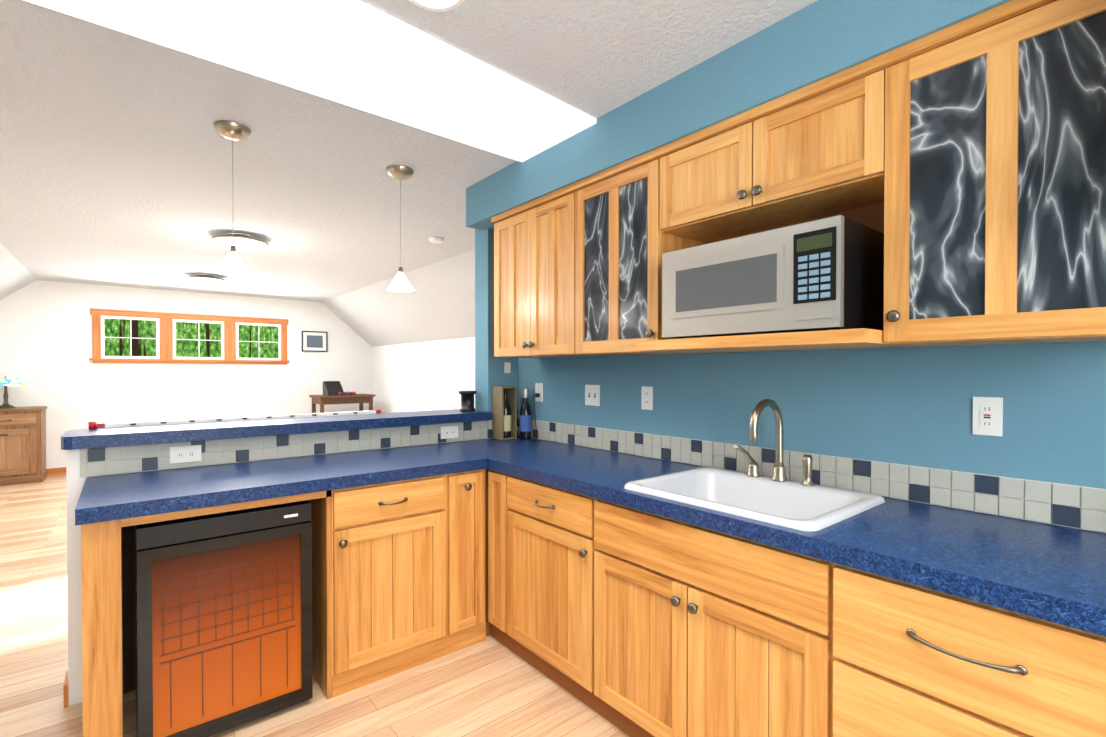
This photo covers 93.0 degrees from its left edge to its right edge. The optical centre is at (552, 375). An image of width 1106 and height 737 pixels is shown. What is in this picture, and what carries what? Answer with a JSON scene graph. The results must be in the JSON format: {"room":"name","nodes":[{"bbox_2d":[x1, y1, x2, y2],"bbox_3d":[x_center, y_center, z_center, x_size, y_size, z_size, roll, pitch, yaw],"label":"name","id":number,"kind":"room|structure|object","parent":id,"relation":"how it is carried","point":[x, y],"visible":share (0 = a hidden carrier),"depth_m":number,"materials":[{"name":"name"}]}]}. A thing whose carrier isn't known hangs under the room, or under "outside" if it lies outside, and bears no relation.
{"room":"kitchen","nodes":[
{"label":"kitchen","id":0,"kind":"room"},
{"bbox_2d":[0,243,35,299],"bbox_3d":[-3.268,-0.792,1.898,0.950,0.885,11.400,0,1,-39],"label":"ceiling","id":1,"kind":"structure","parent":0,"point":[16,275],"depth_m":5.83,"materials":[{"name":"grey paint"}]},
{"bbox_2d":[0,280,371,468],"bbox_3d":[-5.201,-0.031,7.749,5.500,2.600,0.100,0,1,-39],"label":"wall","id":2,"kind":"structure","parent":0,"point":[46,340],"depth_m":7.32,"materials":[{"name":"white paint"}]},
{"bbox_2d":[47,467,65,475],"bbox_3d":[-5.182,1.225,7.703,5.095,0.090,0.014,0,1,-39],"label":"baseboard","id":3,"kind":"structure","parent":2,"relation":"attached to","point":[56,471],"depth_m":6.73,"materials":[{"name":"brown wood"}]},
{"bbox_2d":[89,308,289,363],"bbox_3d":[-5.174,-0.530,7.671,2.410,0.720,0.045,0,1,-39],"label":"window","id":4,"kind":"structure","parent":2,"relation":"in","point":[123,336],"depth_m":7.57,"materials":[{"name":"brown wood"}]},
{"bbox_2d":[302,331,327,351],"bbox_3d":[-3.945,-0.560,8.688,0.400,0.340,0.020,0,1,-39],"label":"picture frame","id":5,"kind":"object","parent":2,"relation":"attached to","point":[314,341],"visible":0.9,"depth_m":8.68,"materials":[{"name":"black"}]},
{"bbox_2d":[66,229,517,705],"bbox_3d":[-1.136,0.076,2.844,2.200,2.480,0.160,0,1,-39],"label":"wall","id":6,"kind":"structure","parent":0,"point":[489,371],"depth_m":3.33,"materials":[{"name":"blue"}]},
{"bbox_2d":[63,671,67,696],"bbox_3d":[-1.260,1.271,2.815,1.984,0.090,0.014,0,1,-39],"label":"baseboard","id":7,"kind":"structure","parent":6,"relation":"attached to","point":[65,687],"depth_m":2.09,"materials":[{"name":"brown wood"}]},
{"bbox_2d":[61,409,491,449],"bbox_3d":[-1.262,0.260,2.805,1.983,0.051,0.345,0,1,-39],"label":"bar","id":8,"kind":"object","parent":6,"relation":"on","point":[113,436],"visible":0.96,"depth_m":2.51,"materials":[{"name":"blue laminate"}]},
{"bbox_2d":[88,422,96,428],"bbox_3d":[-2.048,0.222,2.334,0.028,0.032,0.028,0,1,-39],"label":"cup","id":9,"kind":"object","parent":8,"relation":"on","point":[92,425],"visible":1,"depth_m":2.32,"materials":[{"name":"red"}]},
{"bbox_2d":[458,391,476,410],"bbox_3d":[-0.549,0.164,3.375,0.116,0.128,0.116,0,1,-39],"label":"wax warmer","id":10,"kind":"object","parent":8,"relation":"on","point":[467,400],"visible":1,"depth_m":3.34,"materials":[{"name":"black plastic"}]},
{"bbox_2d":[80,420,492,477],"bbox_3d":[-1.071,0.347,2.791,2.150,0.117,0.009,0,1,-39],"label":"backsplash","id":11,"kind":"structure","parent":6,"relation":"attached to","point":[102,461],"depth_m":2.54,"materials":[{"name":"grey tile"}]},
{"bbox_2d":[170,445,200,463],"bbox_3d":[-1.628,0.349,2.326,0.115,0.072,0.007,0,1,-39],"label":"outlet","id":12,"kind":"object","parent":11,"relation":"attached to","point":[182,454],"visible":1,"depth_m":2.32,"materials":[{"name":"white plastic"}]},
{"bbox_2d":[441,426,457,438],"bbox_3d":[-0.620,0.341,3.147,0.115,0.072,0.007,0,1,-39],"label":"outlet","id":13,"kind":"object","parent":11,"relation":"attached to","point":[449,432],"visible":1,"depth_m":3.15,"materials":[{"name":"white plastic"}]},
{"bbox_2d":[504,362,510,372],"bbox_3d":[-0.297,-0.049,3.420,0.045,0.070,0.005,0,1,-39],"label":"switch plate","id":14,"kind":"object","parent":6,"relation":"attached to","point":[507,367],"visible":1,"depth_m":3.42,"materials":[{"name":"white plastic"}]},
{"bbox_2d":[24,0,595,161],"bbox_3d":[-0.894,-1.143,1.720,2.510,0.020,0.778,0,1,-39],"label":"skylight","id":15,"kind":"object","parent":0,"point":[360,55],"depth_m":1.90,"materials":[{"name":"white"}]},
{"bbox_2d":[0,474,629,736],"bbox_3d":[-1.599,1.336,3.344,5.500,0.050,11.500,0,1,-39],"label":"floor","id":16,"kind":"structure","parent":0,"point":[490,686],"depth_m":2.21,"materials":[{"name":"brown wood"}]},
{"bbox_2d":[0,375,46,485],"bbox_3d":[-6.534,0.638,6.241,0.710,1.291,0.501,0,1,-39],"label":"sideboard","id":17,"kind":"object","parent":16,"relation":"on","point":[22,445],"visible":1,"depth_m":6.20,"materials":[{"name":"brown wood"}]},
{"bbox_2d":[0,375,30,408],"bbox_3d":[-6.519,0.193,6.250,0.440,0.400,0.440,0,1,-39],"label":"lamp","id":18,"kind":"object","parent":17,"relation":"on","point":[5,380],"depth_m":6.23,"materials":[{"name":"multicoloured metal"}]},
{"bbox_2d":[134,500,312,736],"bbox_3d":[-1.355,0.918,2.148,0.550,0.810,0.555,0,1,-39],"label":"wine fridge","id":19,"kind":"object","parent":16,"relation":"on","point":[223,621],"visible":0.98,"depth_m":1.92,"materials":[{"name":"black plastic"}]},
{"bbox_2d":[97,410,380,427],"bbox_3d":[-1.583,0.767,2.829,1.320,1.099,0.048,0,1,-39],"label":"table","id":20,"kind":"object","parent":16,"relation":"on","point":[126,424],"visible":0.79,"depth_m":2.72,"materials":[{"name":"white paint"}]},
{"bbox_2d":[309,381,375,412],"bbox_3d":[-3.372,0.678,8.408,0.860,1.170,0.560,0,1,-39],"label":"side table","id":21,"kind":"object","parent":16,"relation":"on","point":[334,392],"visible":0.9,"depth_m":8.25,"materials":[{"name":"brown wood"}]},
{"bbox_2d":[285,469,489,698],"bbox_3d":[-0.800,0.890,2.615,0.791,0.856,0.626,0,1,-39],"label":"base cabinet","id":22,"kind":"object","parent":16,"relation":"on","point":[399,576],"depth_m":2.31,"materials":[{"name":"brown wood"}]},
{"bbox_2d":[75,443,486,525],"bbox_3d":[-1.119,0.436,2.343,1.470,0.050,0.637,0,1,-39],"label":"countertop","id":23,"kind":"structure","parent":22,"relation":"on","point":[138,494],"depth_m":2.12,"materials":[{"name":"blue stone"}]},
{"bbox_2d":[488,469,1105,736],"bbox_3d":[0.394,0.894,2.188,0.659,0.857,2.796,0,1,-39],"label":"base cabinet","id":24,"kind":"object","parent":16,"relation":"on","point":[630,622],"visible":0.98,"depth_m":1.52,"materials":[{"name":"brown wood"}]},
{"bbox_2d":[443,399,1105,636],"bbox_3d":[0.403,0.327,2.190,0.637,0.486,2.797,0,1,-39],"label":"countertop","id":25,"kind":"structure","parent":24,"relation":"on","point":[1051,573],"depth_m":1.48,"materials":[{"name":"blue stone"}]},
{"bbox_2d":[493,386,516,439],"bbox_3d":[-0.306,0.235,3.323,0.110,0.330,0.110,0,1,-39],"label":"box","id":26,"kind":"object","parent":25,"relation":"on","point":[504,412],"visible":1,"depth_m":3.30,"materials":[{"name":"brown wood"}]},
{"bbox_2d":[519,388,530,438],"bbox_3d":[-0.174,0.242,3.314,0.076,0.318,0.074,0,1,-39],"label":"wine bottle","id":27,"kind":"object","parent":25,"relation":"on","point":[525,422],"visible":1,"depth_m":3.29,"materials":[{"name":"black"}]},
{"bbox_2d":[624,467,884,530],"bbox_3d":[0.680,0.485,1.839,0.550,0.176,0.700,0,1,-39],"label":"sink basin","id":28,"kind":"object","parent":25,"relation":"in","point":[776,501],"depth_m":1.89,"materials":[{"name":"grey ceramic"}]},
{"bbox_2d":[734,399,814,485],"bbox_3d":[0.788,0.241,1.926,0.226,0.310,0.260,0,1,-39],"label":"faucet","id":29,"kind":"object","parent":25,"relation":"on","point":[779,478],"depth_m":1.96,"materials":[{"name":"silver metal"}]},
{"bbox_2d":[322,249,474,346],"bbox_3d":[0.101,-0.819,4.645,0.945,0.885,11.400,0,1,-39],"label":"ceiling","id":30,"kind":"structure","parent":0,"point":[437,303],"depth_m":6.84,"materials":[{"name":"grey paint"}]},
{"bbox_2d":[0,0,817,301],"bbox_3d":[-1.582,-1.193,3.268,3.400,0.050,11.400,0,1,-39],"label":"ceiling","id":31,"kind":"structure","parent":0,"point":[115,158],"depth_m":2.68,"materials":[{"name":"grey paint"}]},
{"bbox_2d":[185,274,227,285],"bbox_3d":[-4.172,-1.139,6.319,0.430,0.114,0.430,0,1,-39],"label":"ceiling light","id":32,"kind":"object","parent":31,"relation":"attached to","point":[206,280],"visible":1,"depth_m":6.21,"materials":[{"name":"white glass"}]},
{"bbox_2d":[213,120,251,275],"bbox_3d":[-1.502,-0.820,2.461,0.150,0.679,0.150,0,1,-39],"label":"pendant light","id":33,"kind":"object","parent":31,"relation":"hanging from","point":[232,263],"visible":1,"depth_m":2.44,"materials":[{"name":"white glass"}]},
{"bbox_2d":[210,234,268,251],"bbox_3d":[-2.656,-1.121,4.459,0.430,0.114,0.430,0,1,-39],"label":"ceiling light","id":34,"kind":"object","parent":31,"relation":"attached to","point":[244,243],"visible":0.96,"depth_m":4.35,"materials":[{"name":"white glass"}]},
{"bbox_2d":[387,165,413,291],"bbox_3d":[-0.866,-0.825,2.979,0.150,0.679,0.150,0,1,-39],"label":"pendant light","id":35,"kind":"object","parent":31,"relation":"hanging from","point":[400,283],"visible":1,"depth_m":2.95,"materials":[{"name":"silver metal"}]},
{"bbox_2d":[409,0,463,11],"bbox_3d":[-0.356,-1.148,1.559,0.196,0.006,0.196,0,1,-39],"label":"recessed light","id":36,"kind":"object","parent":31,"relation":"in","point":[438,5],"visible":1,"depth_m":1.62,"materials":[{"name":"white paint"}]},
{"bbox_2d":[429,237,443,243],"bbox_3d":[-1.007,-1.163,4.525,0.130,0.033,0.130,0,1,-39],"label":"smoke detector","id":37,"kind":"object","parent":31,"relation":"attached to","point":[437,240],"visible":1,"depth_m":4.48,"materials":[{"name":"white paint"}]},
{"bbox_2d":[372,337,474,412],"bbox_3d":[0.429,0.416,4.924,0.100,1.760,11.400,0,1,-39],"label":"wall","id":38,"kind":"structure","parent":0,"point":[426,376],"depth_m":7.72,"materials":[{"name":"white paint"}]},
{"bbox_2d":[466,0,1011,229],"bbox_3d":[1.191,-1.030,1.435,0.360,0.240,5.050,0,1,-39],"label":"soffit","id":39,"kind":"structure","parent":0,"point":[816,41],"depth_m":1.84,"materials":[{"name":"blue paint"}]},
{"bbox_2d":[518,341,1105,533],"bbox_3d":[1.350,0.088,1.646,0.140,2.480,5.160,0,1,-39],"label":"wall","id":40,"kind":"structure","parent":0,"point":[912,406],"depth_m":1.82,"materials":[{"name":"blue paint"}]},
{"bbox_2d":[491,188,574,357],"bbox_3d":[0.022,-0.514,2.894,0.326,0.820,0.779,0,1,-39],"label":"upper cabinet","id":41,"kind":"object","parent":40,"relation":"attached to","point":[528,237],"depth_m":2.82,"materials":[{"name":"brown wood"}]},
{"bbox_2d":[535,383,542,401],"bbox_3d":[-0.088,0.107,3.293,0.007,0.115,0.070,0,1,-39],"label":"outlet","id":42,"kind":"object","parent":40,"relation":"attached to","point":[538,387],"visible":0.83,"depth_m":3.29,"materials":[{"name":"white plastic"}]},
{"bbox_2d":[532,393,540,441],"bbox_3d":[-0.101,0.257,3.229,0.095,0.288,0.110,0,1,-39],"label":"cord","id":43,"kind":"object","parent":42,"relation":"attached to","point":[537,394],"visible":0.98,"depth_m":3.26,"materials":[{"name":"black plastic"}]},
{"bbox_2d":[585,385,599,405],"bbox_3d":[0.215,0.110,2.915,0.014,0.115,0.115,0,1,-39],"label":"switch plate","id":44,"kind":"object","parent":40,"relation":"attached to","point":[592,395],"visible":1,"depth_m":2.91,"materials":[{"name":"white plastic"}]},
{"bbox_2d":[563,148,710,356],"bbox_3d":[0.377,-0.510,2.459,0.326,0.820,0.570,0,1,-39],"label":"upper cabinet","id":45,"kind":"object","parent":40,"relation":"attached to","point":[611,234],"depth_m":2.33,"materials":[{"name":"brown wood"}]},
{"bbox_2d":[641,386,652,409],"bbox_3d":[0.468,0.113,2.611,0.007,0.115,0.070,0,1,-39],"label":"outlet","id":46,"kind":"object","parent":40,"relation":"attached to","point":[646,398],"visible":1,"depth_m":2.61,"materials":[{"name":"white plastic"}]},
{"bbox_2d":[655,208,874,343],"bbox_3d":[0.772,-0.301,1.868,0.412,0.317,0.641,0,1,-39],"label":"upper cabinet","id":47,"kind":"object","parent":40,"relation":"attached to","point":[812,277],"depth_m":1.66,"materials":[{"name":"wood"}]},
{"bbox_2d":[662,215,883,338],"bbox_3d":[0.772,-0.298,1.867,0.412,0.324,0.640,0,1,-39],"label":"microwave","id":48,"kind":"object","parent":47,"relation":"in","point":[826,273],"depth_m":1.65,"materials":[{"name":"white plastic"}]},
{"bbox_2d":[659,53,886,239],"bbox_3d":[0.815,-0.750,1.920,0.326,0.330,0.815,0,1,-39],"label":"upper cabinet","id":49,"kind":"object","parent":40,"relation":"attached to","point":[819,146],"depth_m":1.76,"materials":[{"name":"brown wood"}]},
{"bbox_2d":[517,418,1105,532],"bbox_3d":[0.901,0.354,2.081,0.009,0.117,3.600,0,1,-39],"label":"backsplash","id":50,"kind":"structure","parent":40,"relation":"attached to","point":[1074,506],"depth_m":1.78,"materials":[{"name":"grey tile"}]},
{"bbox_2d":[973,397,1002,435],"bbox_3d":[1.308,0.123,1.580,0.008,0.115,0.070,0,1,-39],"label":"outlet","id":51,"kind":"object","parent":40,"relation":"attached to","point":[987,415],"visible":1,"depth_m":1.58,"materials":[{"name":"white plastic"}]},
{"bbox_2d":[875,0,1105,347],"bbox_3d":[1.237,-0.500,1.404,0.326,0.820,0.525,0,1,-39],"label":"upper cabinet","id":52,"kind":"object","parent":40,"relation":"attached to","point":[945,186],"depth_m":1.31,"materials":[{"name":"brown wood"}]}
]}

